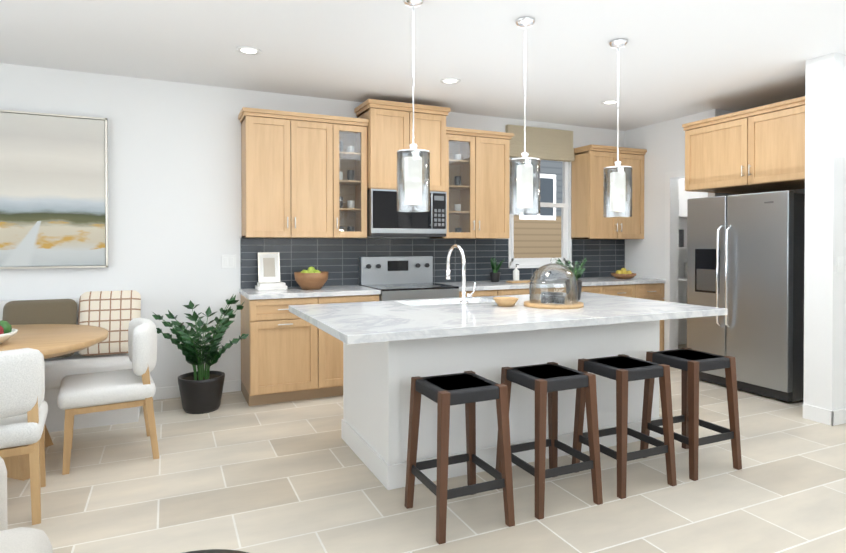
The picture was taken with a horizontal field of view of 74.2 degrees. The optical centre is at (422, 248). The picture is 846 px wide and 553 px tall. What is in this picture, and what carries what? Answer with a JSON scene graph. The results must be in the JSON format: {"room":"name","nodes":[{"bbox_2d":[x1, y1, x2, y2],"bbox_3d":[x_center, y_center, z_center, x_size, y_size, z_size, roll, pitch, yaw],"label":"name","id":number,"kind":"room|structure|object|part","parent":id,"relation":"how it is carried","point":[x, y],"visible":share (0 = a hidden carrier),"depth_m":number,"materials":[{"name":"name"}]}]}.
{"room":"kitchen and dining room","nodes":[
{"label":"kitchen and dining room","id":0,"kind":"room"},
{"bbox_2d":[0,63,707,387],"bbox_3d":[-0.714,-0.079,5.497,10.100,2.700,0.120,0,1,-25],"label":"wall","id":1,"kind":"structure","parent":0,"point":[174,198],"depth_m":4.78,"materials":[{"name":"white paint"}]},
{"bbox_2d":[0,110,107,268],"bbox_3d":[-3.117,-0.448,4.304,1.210,1.208,0.045,0,1,-25],"label":"canvas painting","id":2,"kind":"object","parent":1,"relation":"attached to","point":[52,191],"depth_m":4.39},
{"bbox_3d":[-3.117,-0.448,4.304,1.210,1.208,0.045,0,1,-25],"label":"framed painting","id":3,"kind":"part","parent":2,"relation":"part of"},
{"bbox_2d":[153,380,240,399],"bbox_3d":[-1.991,1.228,4.854,0.781,0.100,0.012,0,1,-25],"label":"baseboard","id":4,"kind":"structure","parent":1,"relation":"attached to","point":[174,391],"depth_m":4.79,"materials":[{"name":"white"}]},
{"bbox_2d":[222,255,235,268],"bbox_3d":[-1.724,0.117,4.966,0.120,0.120,0.009,0,1,-25],"label":"switch plate","id":5,"kind":"object","parent":1,"relation":"attached to","point":[228,261],"visible":1,"depth_m":4.96,"materials":[{"name":"white plastic"}]},
{"bbox_2d":[238,107,368,237],"bbox_3d":[-1.074,-0.641,5.065,1.106,1.088,0.353,0,1,-25],"label":"upper cabinet","id":6,"kind":"object","parent":1,"relation":"attached to","point":[303,175],"visible":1,"depth_m":4.93,"materials":[{"name":"beige wood"}]},
{"bbox_2d":[354,99,450,191],"bbox_3d":[-0.200,-0.954,5.423,0.832,0.808,0.423,0,1,-25],"label":"upper cabinet","id":7,"kind":"object","parent":1,"relation":"attached to","point":[390,130],"visible":0.6,"depth_m":5.22,"materials":[{"name":"beige wood"}]},
{"bbox_2d":[367,189,446,236],"bbox_3d":[-0.194,-0.330,5.415,0.768,0.432,0.449,0,1,-25],"label":"microwave","id":8,"kind":"object","parent":7,"relation":"attached to","point":[385,218],"visible":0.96,"depth_m":5.21,"materials":[{"name":"silver metal"}]},
{"bbox_2d":[240,238,624,288],"bbox_3d":[0.422,0.124,5.944,4.517,0.456,0.010,0,1,-25],"label":"tile backsplash","id":9,"kind":"structure","parent":1,"relation":"attached to","point":[337,259],"depth_m":5.67,"materials":[{"name":"tile"}]},
{"bbox_2d":[430,127,513,238],"bbox_3d":[0.504,-0.647,5.785,0.796,1.088,0.353,0,1,-25],"label":"upper cabinet","id":10,"kind":"object","parent":1,"relation":"attached to","point":[477,176],"visible":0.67,"depth_m":5.72,"materials":[{"name":"beige wood"}]},
{"bbox_2d":[505,124,574,161],"bbox_3d":[1.327,-1.182,6.302,0.890,0.350,0.084,0,1,-25],"label":"roman shade","id":11,"kind":"object","parent":1,"relation":"attached to","point":[549,144],"visible":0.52,"depth_m":6.28,"materials":[{"name":"beige fabric"}]},
{"bbox_2d":[509,157,572,267],"bbox_3d":[1.327,-0.485,6.392,0.880,1.405,0.120,0,1,-25],"label":"window","id":12,"kind":"structure","parent":1,"relation":"in","point":[528,262],"depth_m":6.53,"materials":[{"name":"white"}]},
{"bbox_2d":[571,144,646,238],"bbox_3d":[2.172,-0.635,6.547,0.824,1.048,0.353,0,1,-25],"label":"upper cabinet","id":13,"kind":"object","parent":1,"relation":"attached to","point":[588,165],"visible":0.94,"depth_m":6.39,"materials":[{"name":"beige wood"}]},
{"bbox_2d":[678,214,686,281],"bbox_3d":[3.290,0.093,7.082,1.200,1.425,0.317,0,1,-25],"label":"pantry shelves","id":14,"kind":"object","parent":1,"relation":"attached to","point":[681,241],"visible":0.12,"depth_m":7.02,"materials":[{"name":"white"}]},
{"bbox_2d":[0,0,845,130],"bbox_3d":[1.092,-1.440,1.526,10.100,0.100,8.820,0,1,-25],"label":"ceiling","id":15,"kind":"structure","parent":0,"point":[679,58],"depth_m":3.96,"materials":[{"name":"white paint"}]},
{"bbox_2d":[236,46,261,54],"bbox_3d":[-1.242,-1.411,3.991,0.176,0.005,0.176,0,1,-25],"label":"recessed light","id":16,"kind":"object","parent":15,"relation":"in","point":[248,50],"visible":1,"depth_m":3.98,"materials":[{"name":"white"}]},
{"bbox_2d":[397,0,429,211],"bbox_3d":[-0.054,-0.808,3.153,0.190,1.194,0.190,0,1,-25],"label":"pendant light","id":17,"kind":"object","parent":15,"relation":"hanging from","point":[413,191],"visible":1,"depth_m":3.11,"materials":[{"name":"white glass"}]},
{"bbox_2d":[440,78,460,83],"bbox_3d":[0.231,-1.418,4.739,0.176,0.005,0.176,0,1,-25],"label":"recessed light","id":18,"kind":"object","parent":15,"relation":"in","point":[450,80],"visible":1,"depth_m":4.72,"materials":[{"name":"white"}]},
{"bbox_2d":[509,16,540,214],"bbox_3d":[0.630,-0.811,3.460,0.190,1.194,0.190,0,1,-25],"label":"pendant light","id":19,"kind":"object","parent":15,"relation":"hanging from","point":[522,184],"visible":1,"depth_m":3.42,"materials":[{"name":"glass"}]},
{"bbox_2d":[601,100,619,104],"bbox_3d":[1.827,-1.425,5.457,0.176,0.005,0.176,0,1,-25],"label":"recessed light","id":20,"kind":"object","parent":15,"relation":"in","point":[608,102],"visible":0.94,"depth_m":5.46,"materials":[{"name":"white"}]},
{"bbox_2d":[603,38,632,216],"bbox_3d":[1.332,-0.815,3.824,0.190,1.194,0.190,0,1,-25],"label":"pendant light","id":21,"kind":"object","parent":15,"relation":"hanging from","point":[616,194],"visible":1,"depth_m":3.78,"materials":[{"name":"glass"}]},
{"bbox_2d":[7,344,845,552],"bbox_3d":[1.092,1.360,1.554,10.100,0.100,8.820,0,1,-25],"label":"floor","id":22,"kind":"structure","parent":0,"point":[234,471],"depth_m":2.94,"materials":[{"name":"tile"}]},
{"bbox_2d":[0,457,7,530],"bbox_3d":[-1.787,0.879,1.626,0.880,0.860,0.760,0,1,-42],"label":"accent armchair","id":23,"kind":"object","parent":22,"relation":"on","point":[3,500],"visible":0.84,"depth_m":1.65,"materials":[{"name":"white fabric"}]},
{"bbox_2d":[0,348,47,524],"bbox_3d":[-2.154,0.889,2.735,0.528,0.818,0.537,0,1,-31],"label":"dining chair","id":24,"kind":"object","parent":22,"relation":"on","point":[23,409],"visible":1,"depth_m":2.64,"materials":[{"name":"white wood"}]},
{"bbox_2d":[0,527,52,552],"bbox_3d":[-1.021,0.902,0.289,1.090,0.840,2.120,0,1,-25],"label":"sofa","id":25,"kind":"object","parent":22,"relation":"on","point":[23,540],"visible":1,"depth_m":1.35,"materials":[{"name":"white fabric"}]},
{"bbox_2d":[0,324,107,480],"bbox_3d":[-2.605,0.915,3.292,1.320,0.755,1.320,0,1,-25],"label":"round dining table","id":26,"kind":"object","parent":22,"relation":"on","point":[50,340],"visible":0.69,"depth_m":3.27,"materials":[{"name":"brown wood"}]},
{"bbox_2d":[0,320,17,343],"bbox_3d":[-2.464,0.439,3.099,0.360,0.198,0.360,0,1,-25],"label":"centerpiece bowl","id":27,"kind":"object","parent":26,"relation":"on","point":[7,331],"visible":1,"depth_m":3.14,"materials":[{"name":"white ceramic"}]},
{"bbox_2d":[0,298,140,431],"bbox_3d":[-3.323,0.844,3.895,2.415,0.885,0.614,0,1,-25],"label":"bench","id":28,"kind":"object","parent":22,"relation":"on","point":[57,370],"depth_m":4.02,"materials":[{"name":"fabric"}]},
{"bbox_2d":[2,299,76,358],"bbox_3d":[-2.815,0.592,4.117,0.460,0.440,0.091,0,-17,-27],"label":"pillow","id":29,"kind":"object","parent":28,"relation":"on","point":[49,311],"visible":0.5,"depth_m":4.12,"materials":[{"name":"brown fabric"}]},
{"bbox_2d":[78,290,140,355],"bbox_3d":[-2.405,0.567,4.301,0.420,0.490,0.088,0,-15,-23],"label":"plaid pillow","id":30,"kind":"object","parent":28,"relation":"on","point":[114,313],"visible":0.67,"depth_m":4.27,"materials":[{"name":"beige fabric"}]},
{"bbox_2d":[57,318,158,474],"bbox_3d":[-1.971,0.881,3.525,0.537,0.818,0.528,0,1,-31],"label":"dining chair","id":31,"kind":"object","parent":22,"relation":"on","point":[101,391],"visible":1,"depth_m":3.39,"materials":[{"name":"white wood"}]},
{"bbox_2d":[152,294,248,413],"bbox_3d":[-1.773,0.829,4.459,0.713,0.905,0.738,0,1,-25],"label":"floor plant","id":32,"kind":"object","parent":22,"relation":"on","point":[201,389],"visible":1,"depth_m":4.36,"materials":[{"name":"green plant"}]},
{"bbox_2d":[184,549,247,552],"bbox_3d":[-0.606,1.101,1.392,0.540,0.420,0.540,0,1,-25],"label":"round side table","id":33,"kind":"object","parent":22,"relation":"on","point":[217,551],"visible":1,"depth_m":1.64,"materials":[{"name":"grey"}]},
{"bbox_2d":[241,295,378,405],"bbox_3d":[-0.999,0.839,4.949,1.098,0.875,0.653,0,1,-25],"label":"base cabinet","id":34,"kind":"object","parent":22,"relation":"on","point":[287,355],"visible":0.5,"depth_m":4.61,"materials":[{"name":"brown wood"}]},
{"bbox_2d":[239,285,380,299],"bbox_3d":[-1.006,0.381,4.947,1.108,0.040,0.643,0,1,-25],"label":"countertop","id":35,"kind":"structure","parent":34,"relation":"on","point":[300,292],"depth_m":4.74,"materials":[{"name":"stone"}]},
{"bbox_2d":[255,252,286,289],"bbox_3d":[-1.352,0.198,4.984,0.250,0.324,0.190,0,1,-25],"label":"framed picture","id":36,"kind":"object","parent":35,"relation":"on","point":[268,270],"visible":0.98,"depth_m":5.01,"materials":[{"name":"white paper"}]},
{"bbox_2d":[294,266,327,289],"bbox_3d":[-0.992,0.260,4.978,0.300,0.201,0.300,0,1,-25],"label":"bowl","id":37,"kind":"object","parent":35,"relation":"on","point":[311,278],"visible":1,"depth_m":4.88,"materials":[{"name":"brown wood"}]},
{"bbox_2d":[359,256,458,300],"bbox_3d":[-0.133,0.678,5.297,0.760,1.190,0.701,0,1,-25],"label":"range","id":38,"kind":"object","parent":22,"relation":"on","point":[401,278],"visible":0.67,"depth_m":5.44,"materials":[{"name":"silver metal"}]},
{"bbox_2d":[404,371,514,543],"bbox_3d":[0.169,0.971,2.717,0.397,0.655,0.397,0,1,-25],"label":"bar stool","id":39,"kind":"object","parent":22,"relation":"on","point":[469,389],"visible":1,"depth_m":2.62,"materials":[{"name":"brown wood"}]},
{"bbox_2d":[459,289,506,296],"bbox_3d":[0.422,0.833,5.615,0.506,0.876,0.620,0,1,-25],"label":"base cabinet","id":40,"kind":"object","parent":22,"relation":"on","point":[480,293],"depth_m":5.36,"materials":[{"name":"brown wood"}]},
{"bbox_2d":[436,277,665,290],"bbox_3d":[1.402,0.371,6.046,2.650,0.040,0.643,0,1,-25],"label":"countertop","id":41,"kind":"structure","parent":40,"relation":"on","point":[504,284],"depth_m":5.82,"materials":[{"name":"stone"}]},
{"bbox_2d":[490,257,503,281],"bbox_3d":[0.771,0.218,5.871,0.157,0.267,0.149,0,1,-25],"label":"potted plant","id":42,"kind":"object","parent":41,"relation":"on","point":[494,275],"visible":1,"depth_m":5.85,"materials":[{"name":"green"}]},
{"bbox_2d":[506,280,529,282],"bbox_3d":[1.025,0.344,5.833,0.300,0.016,0.120,0,1,-25],"label":"tray","id":43,"kind":"object","parent":41,"relation":"on","point":[521,281],"visible":0.75,"depth_m":5.77,"materials":[{"name":"brown wood"}]},
{"bbox_2d":[513,264,518,280],"bbox_3d":[0.997,0.256,5.967,0.068,0.189,0.080,0,1,-25],"label":"soap dispenser","id":44,"kind":"object","parent":43,"relation":"on","point":[515,274],"visible":0.79,"depth_m":5.95,"materials":[{"name":"white ceramic"}]},
{"bbox_2d":[611,268,635,278],"bbox_3d":[2.314,0.284,6.454,0.280,0.124,0.280,0,1,-25],"label":"fruit bowl","id":45,"kind":"object","parent":41,"relation":"on","point":[623,273],"visible":1,"depth_m":6.38,"materials":[{"name":"brown wood"}]},
{"bbox_2d":[289,292,727,489],"bbox_3d":[0.509,0.833,3.597,2.460,0.916,1.333,0,1,-25],"label":"kitchen island","id":46,"kind":"object","parent":22,"relation":"on","point":[391,349],"visible":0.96,"depth_m":3.29,"materials":[{"name":"white stone"}]},
{"bbox_2d":[446,244,475,304],"bbox_3d":[0.256,0.171,3.836,0.119,0.402,0.274,0,1,-25],"label":"faucet","id":47,"kind":"object","parent":46,"relation":"on","point":[464,294],"visible":1,"depth_m":3.73,"materials":[{"name":"silver metal"}]},
{"bbox_2d":[493,297,518,306],"bbox_3d":[0.540,0.348,3.644,0.170,0.050,0.170,0,1,-25],"label":"bowl","id":48,"kind":"object","parent":46,"relation":"on","point":[506,301],"visible":1,"depth_m":3.60,"materials":[{"name":"brown wood"}]},
{"bbox_2d":[524,257,583,308],"bbox_3d":[0.849,0.216,3.641,0.380,0.316,0.380,0,1,-25],"label":"cloche","id":49,"kind":"object","parent":46,"relation":"on","point":[546,299],"visible":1,"depth_m":3.63,"materials":[{"name":"clear glass"}]},
{"bbox_2d":[556,258,586,299],"bbox_3d":[1.072,0.216,4.022,0.258,0.307,0.218,0,1,-25],"label":"potted plant","id":50,"kind":"object","parent":46,"relation":"on","point":[579,270],"visible":0.58,"depth_m":4.00,"materials":[{"name":"green plant"}]},
{"bbox_2d":[507,288,542,294],"bbox_3d":[0.795,0.831,5.785,0.569,0.876,0.620,0,1,-25],"label":"base cabinet","id":51,"kind":"object","parent":22,"relation":"on","point":[509,291],"depth_m":5.51,"materials":[{"name":"brown wood"}]},
{"bbox_2d":[495,362,602,519],"bbox_3d":[0.651,0.969,2.937,0.397,0.655,0.397,0,1,-25],"label":"bar stool","id":52,"kind":"object","parent":22,"relation":"on","point":[552,379],"visible":0.85,"depth_m":2.84,"materials":[{"name":"brown wood"}]},
{"bbox_2d":[543,287,565,292],"bbox_3d":[1.196,0.829,5.969,0.570,0.876,0.620,0,1,-25],"label":"base cabinet","id":53,"kind":"object","parent":22,"relation":"on","point":[555,290],"depth_m":5.70,"materials":[{"name":"brown wood"}]},
{"bbox_2d":[581,285,610,294],"bbox_3d":[1.599,0.827,6.152,0.570,0.876,0.620,0,1,-25],"label":"base cabinet","id":54,"kind":"object","parent":22,"relation":"on","point":[605,289],"depth_m":5.93,"materials":[{"name":"brown wood"}]},
{"bbox_2d":[572,354,676,498],"bbox_3d":[1.124,0.967,3.153,0.397,0.655,0.397,0,1,-25],"label":"bar stool","id":55,"kind":"object","parent":22,"relation":"on","point":[622,370],"visible":0.94,"depth_m":3.05,"materials":[{"name":"brown wood"}]},
{"bbox_2d":[611,284,642,298],"bbox_3d":[2.000,0.826,6.335,0.569,0.876,0.620,0,1,-25],"label":"base cabinet","id":56,"kind":"object","parent":22,"relation":"on","point":[630,290],"depth_m":6.11,"materials":[{"name":"brown wood"}]},
{"bbox_2d":[643,283,663,350],"bbox_3d":[2.373,0.824,6.505,0.506,0.876,0.620,0,1,-25],"label":"base cabinet","id":57,"kind":"object","parent":22,"relation":"on","point":[654,291],"depth_m":6.29,"materials":[{"name":"brown wood"}]},
{"bbox_2d":[640,347,741,480],"bbox_3d":[1.606,0.965,3.373,0.397,0.655,0.397,0,1,-25],"label":"bar stool","id":58,"kind":"object","parent":22,"relation":"on","point":[690,363],"visible":0.94,"depth_m":3.28,"materials":[{"name":"brown wood"}]},
{"bbox_2d":[687,190,804,401],"bbox_3d":[3.125,0.397,5.171,0.909,1.755,0.980,0,1,-25],"label":"refrigerator","id":59,"kind":"object","parent":22,"relation":"on","point":[745,260],"visible":0.83,"depth_m":4.85,"materials":[{"name":"silver metal"}]},
{"bbox_2d":[625,111,707,350],"bbox_3d":[2.774,-0.087,6.380,0.120,2.700,1.170,0,1,-25],"label":"wall","id":60,"kind":"structure","parent":0,"point":[662,144],"depth_m":6.39,"materials":[{"name":"white paint"}]},
{"bbox_2d":[664,170,684,350],"bbox_3d":[2.844,0.206,6.068,0.013,2.120,0.540,0,1,-25],"label":"door frame","id":61,"kind":"structure","parent":60,"relation":"attached to","point":[673,174],"depth_m":6.27,"materials":[{"name":"white"}]},
{"bbox_2d":[708,109,739,196],"bbox_3d":[3.693,-0.085,6.112,1.570,2.700,0.080,0,1,-25],"label":"wall","id":62,"kind":"structure","parent":0,"point":[714,113],"depth_m":5.78,"materials":[{"name":"white paint"}]},
{"bbox_2d":[682,116,781,193],"bbox_3d":[3.122,-0.883,5.398,0.827,0.630,0.722,0,1,-25],"label":"upper cabinet","id":63,"kind":"object","parent":62,"relation":"attached to","point":[711,146],"depth_m":5.30,"materials":[{"name":"brown wood"}]},
{"bbox_2d":[749,189,804,193],"bbox_3d":[3.682,-0.077,5.330,0.120,2.700,1.335,0,1,-25],"label":"wall","id":64,"kind":"structure","parent":0,"point":[801,191],"depth_m":5.36,"materials":[{"name":"white paint"}]},
{"bbox_2d":[804,52,845,410],"bbox_3d":[3.491,-0.068,4.399,1.240,2.700,0.200,0,1,-25],"label":"wall","id":65,"kind":"structure","parent":0,"point":[824,281],"depth_m":4.11,"materials":[{"name":"white paint"}]},
{"bbox_2d":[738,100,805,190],"bbox_3d":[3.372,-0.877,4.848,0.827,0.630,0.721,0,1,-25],"label":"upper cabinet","id":66,"kind":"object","parent":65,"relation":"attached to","point":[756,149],"depth_m":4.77,"materials":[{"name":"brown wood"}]},
{"bbox_2d":[803,403,845,425],"bbox_3d":[3.425,1.227,4.374,1.113,0.110,0.213,0,1,-25],"label":"baseboard","id":67,"kind":"structure","parent":65,"relation":"attached to","point":[825,416],"depth_m":4.11,"materials":[{"name":"white"}]},
{"label":"outside","id":68,"kind":"structure","parent":0,"visible":0},
{"bbox_2d":[511,158,562,257],"bbox_3d":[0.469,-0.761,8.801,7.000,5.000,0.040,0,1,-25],"label":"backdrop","id":69,"kind":"structure","parent":68,"point":[537,235],"depth_m":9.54,"materials":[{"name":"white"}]}
]}

